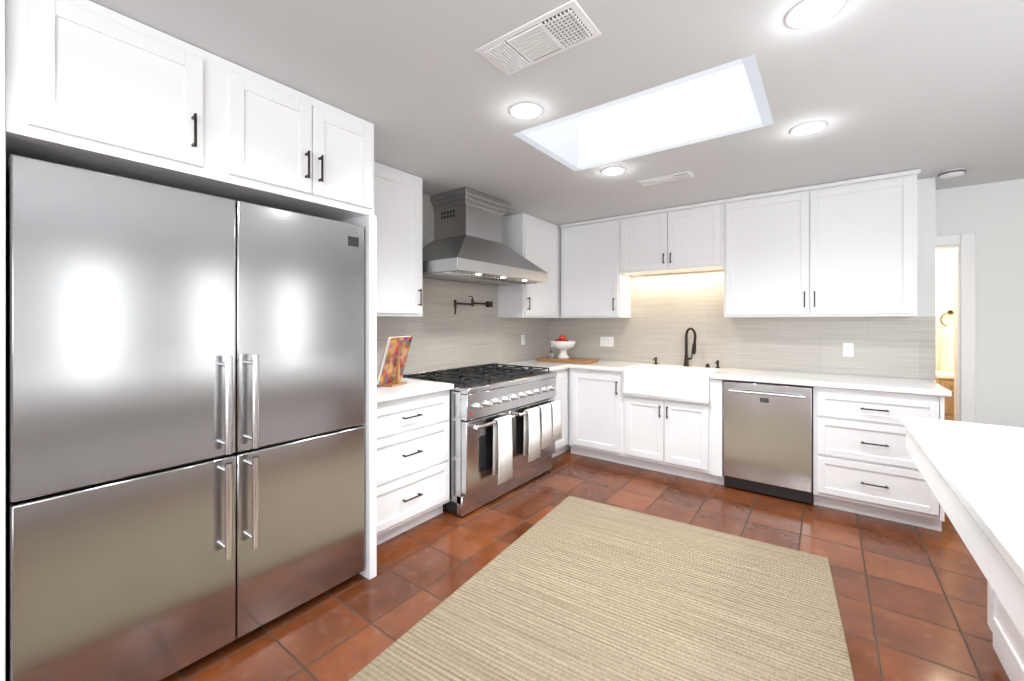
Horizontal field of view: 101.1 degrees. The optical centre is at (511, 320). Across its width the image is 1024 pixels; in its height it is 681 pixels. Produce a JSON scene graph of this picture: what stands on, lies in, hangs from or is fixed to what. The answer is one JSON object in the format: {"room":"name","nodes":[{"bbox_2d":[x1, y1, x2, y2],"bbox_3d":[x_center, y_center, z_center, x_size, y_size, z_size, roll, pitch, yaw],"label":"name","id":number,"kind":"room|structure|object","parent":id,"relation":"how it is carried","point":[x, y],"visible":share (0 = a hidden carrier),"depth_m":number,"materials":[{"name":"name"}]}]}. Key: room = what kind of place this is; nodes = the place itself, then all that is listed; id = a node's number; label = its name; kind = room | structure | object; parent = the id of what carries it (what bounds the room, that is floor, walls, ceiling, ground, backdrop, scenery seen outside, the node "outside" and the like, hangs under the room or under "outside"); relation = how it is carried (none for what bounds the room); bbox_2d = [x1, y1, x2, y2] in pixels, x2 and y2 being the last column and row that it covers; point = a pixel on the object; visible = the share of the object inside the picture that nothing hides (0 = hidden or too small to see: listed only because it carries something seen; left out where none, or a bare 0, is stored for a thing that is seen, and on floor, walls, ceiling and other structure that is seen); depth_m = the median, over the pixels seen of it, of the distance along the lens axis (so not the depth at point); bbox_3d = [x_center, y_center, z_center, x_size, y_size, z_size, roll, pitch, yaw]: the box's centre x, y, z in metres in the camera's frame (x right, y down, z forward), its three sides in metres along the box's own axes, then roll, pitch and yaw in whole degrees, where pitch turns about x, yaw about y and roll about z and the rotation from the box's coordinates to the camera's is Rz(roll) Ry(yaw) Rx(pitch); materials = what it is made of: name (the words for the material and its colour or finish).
{"room":"kitchen","nodes":[
{"label":"kitchen","id":0,"kind":"room"},
{"bbox_2d":[90,0,1023,225],"bbox_3d":[1.509,-1.135,1.244,6.900,0.080,9.200,0,0,37],"label":"ceiling","id":1,"kind":"structure","parent":0,"point":[931,88],"depth_m":1.92,"materials":[{"name":"grey paint"}]},
{"bbox_2d":[509,102,541,119],"bbox_3d":[0.071,-1.091,2.193,0.176,0.006,0.176,0,0,37],"label":"recessed light","id":2,"kind":"object","parent":1,"relation":"in","point":[525,111],"visible":1,"depth_m":2.19,"materials":[{"name":"white plastic"}]},
{"bbox_2d":[475,0,600,74],"bbox_3d":[0.096,-1.087,1.650,0.450,0.013,0.220,0,0,37],"label":"ceiling vent","id":3,"kind":"object","parent":1,"relation":"in","point":[562,28],"visible":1,"depth_m":1.62,"materials":[{"name":"white metal"}]},
{"bbox_2d":[601,167,625,175],"bbox_3d":[0.737,-1.091,3.069,0.176,0.006,0.176,0,0,37],"label":"recessed light","id":4,"kind":"object","parent":1,"relation":"in","point":[610,171],"visible":1,"depth_m":3.07,"materials":[{"name":"white plastic"}]},
{"bbox_2d":[513,54,773,170],"bbox_3d":[0.730,-1.485,2.407,1.240,0.780,0.770,0,0,37],"label":"skylight","id":5,"kind":"object","parent":1,"relation":"attached to","point":[729,98],"visible":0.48,"depth_m":2.60,"materials":[{"name":"white glass"}]},
{"bbox_2d":[638,171,694,185],"bbox_3d":[1.181,-1.087,3.237,0.390,0.013,0.140,0,0,37],"label":"ceiling vent","id":6,"kind":"object","parent":1,"relation":"in","point":[668,178],"visible":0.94,"depth_m":3.21,"materials":[{"name":"white metal"}]},
{"bbox_2d":[789,121,826,135],"bbox_3d":[1.679,-1.091,2.391,0.176,0.006,0.176,0,0,37],"label":"recessed light","id":7,"kind":"object","parent":1,"relation":"in","point":[808,128],"visible":0.98,"depth_m":2.38,"materials":[{"name":"white plastic"}]},
{"bbox_2d":[785,0,845,28],"bbox_3d":[1.067,-1.091,1.487,0.176,0.006,0.176,0,0,37],"label":"recessed light","id":8,"kind":"object","parent":1,"relation":"in","point":[804,14],"visible":1,"depth_m":1.49,"materials":[{"name":"white plastic"}]},
{"bbox_2d":[938,168,965,178],"bbox_3d":[3.221,-1.078,3.086,0.144,0.032,0.144,0,0,37],"label":"smoke detector","id":9,"kind":"object","parent":1,"relation":"attached to","point":[951,173],"visible":1,"depth_m":3.06,"materials":[{"name":"white plastic"}]},
{"bbox_2d":[161,449,1009,680],"bbox_3d":[1.509,1.445,1.244,6.900,0.080,9.200,0,0,37],"label":"floor","id":10,"kind":"structure","parent":0,"point":[912,601],"depth_m":2.29,"materials":[{"name":"tile"}]},
{"bbox_2d":[6,154,363,680],"bbox_3d":[-1.447,0.445,1.997,0.837,1.920,1.240,0,0,37],"label":"fridge","id":11,"kind":"object","parent":10,"relation":"on","point":[184,428],"visible":1,"depth_m":1.60,"materials":[{"name":"silver metal"}]},
{"bbox_2d":[0,0,376,680],"bbox_3d":[-1.466,0.156,1.996,0.828,2.498,1.385,0,0,37],"label":"cabinet","id":12,"kind":"object","parent":10,"relation":"on","point":[86,84],"visible":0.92,"depth_m":1.61,"materials":[{"name":"white wood"}]},
{"bbox_2d":[377,390,449,544],"bbox_3d":[-0.906,0.948,2.917,0.612,0.916,0.754,0,0,37],"label":"base cabinet","id":13,"kind":"object","parent":10,"relation":"on","point":[413,433],"depth_m":2.76,"materials":[{"name":"white wood"}]},
{"bbox_2d":[377,378,453,402],"bbox_3d":[-0.894,0.469,2.909,0.640,0.039,0.755,0,0,37],"label":"countertop","id":14,"kind":"structure","parent":13,"relation":"on","point":[412,387],"depth_m":2.81,"materials":[{"name":"stone"}]},
{"bbox_2d":[377,356,406,386],"bbox_3d":[-0.860,0.349,2.971,0.160,0.200,0.180,0,0,19],"label":"book stand","id":15,"kind":"object","parent":14,"relation":"on","point":[396,383],"visible":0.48,"depth_m":2.94,"materials":[{"name":"brown wood"}]},
{"bbox_2d":[377,335,412,385],"bbox_3d":[-0.822,0.271,2.958,0.026,0.339,0.264,18,6,18],"label":"cookbook","id":16,"kind":"object","parent":15,"relation":"on","point":[396,346],"visible":0.83,"depth_m":2.91,"materials":[{"name":"multicoloured paper"}]},
{"bbox_2d":[402,362,561,516],"bbox_3d":[-0.207,0.917,3.638,0.826,0.975,1.218,0,0,37],"label":"range","id":17,"kind":"object","parent":10,"relation":"on","point":[505,428],"visible":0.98,"depth_m":3.24,"materials":[{"name":"silver metal"}]},
{"bbox_2d":[492,414,512,485],"bbox_3d":[-0.070,0.968,3.187,0.068,0.484,0.170,0,0,37],"label":"towel","id":18,"kind":"object","parent":17,"relation":"hanging from","point":[502,428],"depth_m":3.16,"materials":[{"name":"white fabric"}]},
{"bbox_2d":[523,406,540,462],"bbox_3d":[0.166,0.938,3.504,0.068,0.424,0.170,0,0,37],"label":"towel","id":19,"kind":"object","parent":17,"relation":"hanging from","point":[532,433],"depth_m":3.48,"materials":[{"name":"white fabric"}]},
{"bbox_2d":[536,403,552,449],"bbox_3d":[0.280,0.908,3.656,0.068,0.364,0.160,0,0,37],"label":"towel","id":20,"kind":"object","parent":17,"relation":"hanging from","point":[545,410],"depth_m":3.64,"materials":[{"name":"white fabric"}]},
{"bbox_2d":[547,400,561,442],"bbox_3d":[0.384,0.898,3.796,0.068,0.344,0.150,0,0,37],"label":"towel","id":21,"kind":"object","parent":17,"relation":"hanging from","point":[556,418],"depth_m":3.78,"materials":[{"name":"white fabric"}]},
{"bbox_2d":[551,369,564,457],"bbox_3d":[0.197,0.948,4.394,0.612,0.916,0.462,0,0,37],"label":"base cabinet","id":22,"kind":"object","parent":10,"relation":"on","point":[560,378],"depth_m":4.33,"materials":[{"name":"white wood"}]},
{"bbox_2d":[565,368,624,463],"bbox_3d":[0.982,0.948,4.454,0.615,0.916,0.672,0,0,37],"label":"base cabinet","id":23,"kind":"object","parent":10,"relation":"on","point":[594,399],"depth_m":4.23,"materials":[{"name":"white wood"}]},
{"bbox_2d":[498,359,568,370],"bbox_3d":[0.201,0.469,4.377,0.640,0.039,0.442,0,0,37],"label":"countertop","id":24,"kind":"structure","parent":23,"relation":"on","point":[552,366],"depth_m":4.36,"materials":[{"name":"stone"}]},
{"bbox_2d":[349,496,853,680],"bbox_3d":[0.386,1.398,1.696,1.660,0.012,2.900,0,0,32],"label":"rug","id":25,"kind":"object","parent":10,"relation":"on","point":[570,588],"visible":0.94,"depth_m":2.00,"materials":[{"name":"fabric"}]},
{"bbox_2d":[625,392,722,483],"bbox_3d":[1.558,1.060,4.060,0.780,0.690,0.612,0,0,37],"label":"base cabinet","id":26,"kind":"object","parent":10,"relation":"on","point":[679,438],"depth_m":3.76,"materials":[{"name":"white wood"}]},
{"bbox_2d":[723,380,812,503],"bbox_3d":[2.168,0.953,3.557,0.604,0.905,0.665,0,0,37],"label":"dishwasher","id":27,"kind":"object","parent":10,"relation":"on","point":[768,438],"visible":0.98,"depth_m":3.32,"materials":[{"name":"silver metal"}]},
{"bbox_2d":[813,387,944,530],"bbox_3d":[2.718,0.948,3.195,0.695,0.916,0.612,0,0,37],"label":"base cabinet","id":28,"kind":"object","parent":10,"relation":"on","point":[864,463],"depth_m":2.97,"materials":[{"name":"white wood"}]},
{"bbox_2d":[545,360,951,396],"bbox_3d":[1.640,0.469,3.980,3.422,0.039,0.643,0,0,37],"label":"countertop","id":29,"kind":"structure","parent":28,"relation":"on","point":[867,383],"depth_m":3.30,"materials":[{"name":"stone"}]},
{"bbox_2d":[536,357,598,363],"bbox_3d":[0.615,0.434,4.694,0.620,0.030,0.340,0,0,33],"label":"cutting board","id":30,"kind":"object","parent":29,"relation":"on","point":[575,360],"visible":0.92,"depth_m":4.58,"materials":[{"name":"brown wood"}]},
{"bbox_2d":[549,345,553,358],"bbox_3d":[0.443,0.343,4.698,0.052,0.150,0.052,0,0,37],"label":"glass cruet","id":31,"kind":"object","parent":30,"relation":"on","point":[551,354],"visible":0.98,"depth_m":4.68,"materials":[{"name":"clear glass"}]},
{"bbox_2d":[551,335,575,358],"bbox_3d":[0.577,0.285,4.760,0.286,0.265,0.286,0,0,37],"label":"fruit bowl","id":32,"kind":"object","parent":30,"relation":"on","point":[562,344],"visible":1,"depth_m":4.69,"materials":[{"name":"white ceramic"}]},
{"bbox_2d":[622,365,718,403],"bbox_3d":[1.498,0.581,3.979,0.770,0.248,0.480,0,0,37],"label":"sink","id":33,"kind":"object","parent":29,"relation":"in","point":[692,385],"visible":0.85,"depth_m":3.80,"materials":[{"name":"white ceramic"}]},
{"bbox_2d":[653,357,719,367],"bbox_3d":[1.715,0.413,4.187,0.634,0.071,0.111,0,0,37],"label":"accessories","id":34,"kind":"object","parent":29,"relation":"on","point":[707,365],"visible":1,"depth_m":4.07,"materials":[{"name":"black metal"}]},
{"bbox_2d":[683,327,696,365],"bbox_3d":[1.748,0.256,4.139,0.150,0.385,0.145,0,0,37],"label":"faucet","id":35,"kind":"object","parent":29,"relation":"on","point":[686,359],"visible":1,"depth_m":4.18,"materials":[{"name":"black metal"}]},
{"bbox_2d":[936,370,953,420],"bbox_3d":[4.730,0.965,4.005,1.070,0.880,0.582,0,0,37],"label":"bathroom vanity","id":36,"kind":"object","parent":10,"relation":"on","point":[944,378],"visible":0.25,"depth_m":4.07,"materials":[{"name":"brown wood"}]},
{"bbox_2d":[903,416,1023,680],"bbox_3d":[1.570,0.940,-0.254,2.210,0.930,4.270,0,0,37],"label":"kitchen island","id":37,"kind":"object","parent":10,"relation":"on","point":[972,474],"visible":1,"depth_m":1.35,"materials":[{"name":"white stone"}]},
{"bbox_2d":[606,177,935,381],"bbox_3d":[1.977,0.155,4.420,3.450,2.500,0.450,0,0,37],"label":"wall","id":38,"kind":"structure","parent":0,"point":[926,246],"depth_m":3.24,"materials":[{"name":"white paint"}]},
{"bbox_2d":[560,216,630,317],"bbox_3d":[0.925,-0.563,4.714,0.706,1.056,0.322,0,0,37],"label":"upper cabinet","id":39,"kind":"object","parent":38,"relation":"attached to","point":[593,285],"depth_m":4.56,"materials":[{"name":"white wood"}]},
{"bbox_2d":[620,199,723,276],"bbox_3d":[1.601,-0.793,4.209,0.978,0.596,0.322,0,0,37],"label":"upper cabinet","id":40,"kind":"object","parent":38,"relation":"attached to","point":[686,238],"depth_m":4.05,"materials":[{"name":"white wood"}]},
{"bbox_2d":[549,270,935,379],"bbox_3d":[1.843,-0.050,4.236,3.444,1.000,0.006,0,0,37],"label":"backsplash","id":41,"kind":"structure","parent":38,"relation":"attached to","point":[668,310],"depth_m":4.04,"materials":[{"name":"tile"}]},
{"bbox_2d":[600,336,613,346],"bbox_3d":[1.079,0.235,4.797,0.162,0.114,0.009,0,0,37],"label":"electrical outlet","id":42,"kind":"object","parent":41,"relation":"attached to","point":[606,341],"visible":1,"depth_m":4.79,"materials":[{"name":"white plastic"}]},
{"bbox_2d":[843,343,853,356],"bbox_3d":[2.801,0.240,3.511,0.070,0.114,0.009,0,0,37],"label":"electrical outlet","id":43,"kind":"object","parent":41,"relation":"attached to","point":[848,349],"visible":1,"depth_m":3.51,"materials":[{"name":"white plastic"}]},
{"bbox_2d":[720,169,919,316],"bbox_3d":[2.503,-0.563,3.536,1.268,1.056,0.322,0,0,37],"label":"upper cabinet","id":44,"kind":"object","parent":38,"relation":"attached to","point":[846,248],"depth_m":3.35,"materials":[{"name":"white wood"}]},
{"bbox_2d":[936,249,953,369],"bbox_3d":[4.591,0.155,4.621,2.600,2.500,0.100,0,0,37],"label":"wall","id":45,"kind":"structure","parent":0,"point":[944,281],"depth_m":4.52,"materials":[{"name":"beige paint"}]},
{"bbox_2d":[940,310,953,370],"bbox_3d":[4.656,0.215,4.473,0.160,0.661,0.059,0,0,37],"label":"towel ring","id":46,"kind":"object","parent":45,"relation":"attached to","point":[947,349],"visible":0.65,"depth_m":4.47,"materials":[{"name":"metal"}]},
{"bbox_2d":[936,179,1023,427],"bbox_3d":[4.612,0.155,2.809,3.600,2.500,0.120,0,0,37],"label":"wall","id":47,"kind":"structure","parent":0,"point":[991,215],"depth_m":3.32,"materials":[{"name":"white paint"}]},
{"bbox_2d":[936,233,975,422],"bbox_3d":[3.463,0.347,3.657,0.745,2.115,0.136,0,0,37],"label":"door frame","id":48,"kind":"structure","parent":47,"relation":"attached to","point":[965,330],"depth_m":3.42,"materials":[{"name":"white wood"}]},
{"bbox_3d":[-1.143,0.155,3.224,0.120,2.500,9.200,0,0,37],"label":"wall","id":49,"kind":"structure","parent":0,"visible":0},
{"bbox_2d":[374,161,421,316],"bbox_3d":[-1.009,-0.563,2.993,0.356,1.056,0.755,0,0,37],"label":"upper cabinet","id":50,"kind":"object","parent":49,"relation":"attached to","point":[397,203],"visible":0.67,"depth_m":3.03,"materials":[{"name":"white wood"}]},
{"bbox_2d":[377,193,548,376],"bbox_3d":[-0.459,-0.323,4.036,0.006,1.545,3.080,0,0,37],"label":"backsplash","id":51,"kind":"structure","parent":49,"relation":"attached to","point":[442,334],"depth_m":3.96,"materials":[{"name":"tile"}]},
{"bbox_2d":[454,296,492,314],"bbox_3d":[-0.366,-0.149,4.034,0.070,0.183,0.650,0,0,29],"label":"pot filler","id":52,"kind":"object","parent":51,"relation":"attached to","point":[486,304],"visible":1,"depth_m":4.01,"materials":[{"name":"black metal"}]},
{"bbox_2d":[521,335,524,344],"bbox_3d":[0.128,0.215,4.809,0.009,0.114,0.070,0,0,37],"label":"electrical outlet","id":53,"kind":"object","parent":51,"relation":"attached to","point":[522,339],"visible":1,"depth_m":4.80,"materials":[{"name":"white plastic"}]},
{"bbox_2d":[422,187,547,285],"bbox_3d":[-0.284,-0.727,3.725,0.642,0.733,1.230,0,0,37],"label":"range hood","id":54,"kind":"object","parent":49,"relation":"attached to","point":[465,245],"visible":0.96,"depth_m":3.56,"materials":[{"name":"silver metal"}]},
{"bbox_2d":[498,213,560,317],"bbox_3d":[0.307,-0.563,4.739,0.376,1.056,1.022,0,0,37],"label":"upper cabinet","id":55,"kind":"object","parent":49,"relation":"attached to","point":[535,241],"visible":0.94,"depth_m":4.41,"materials":[{"name":"white wood"}]}
]}

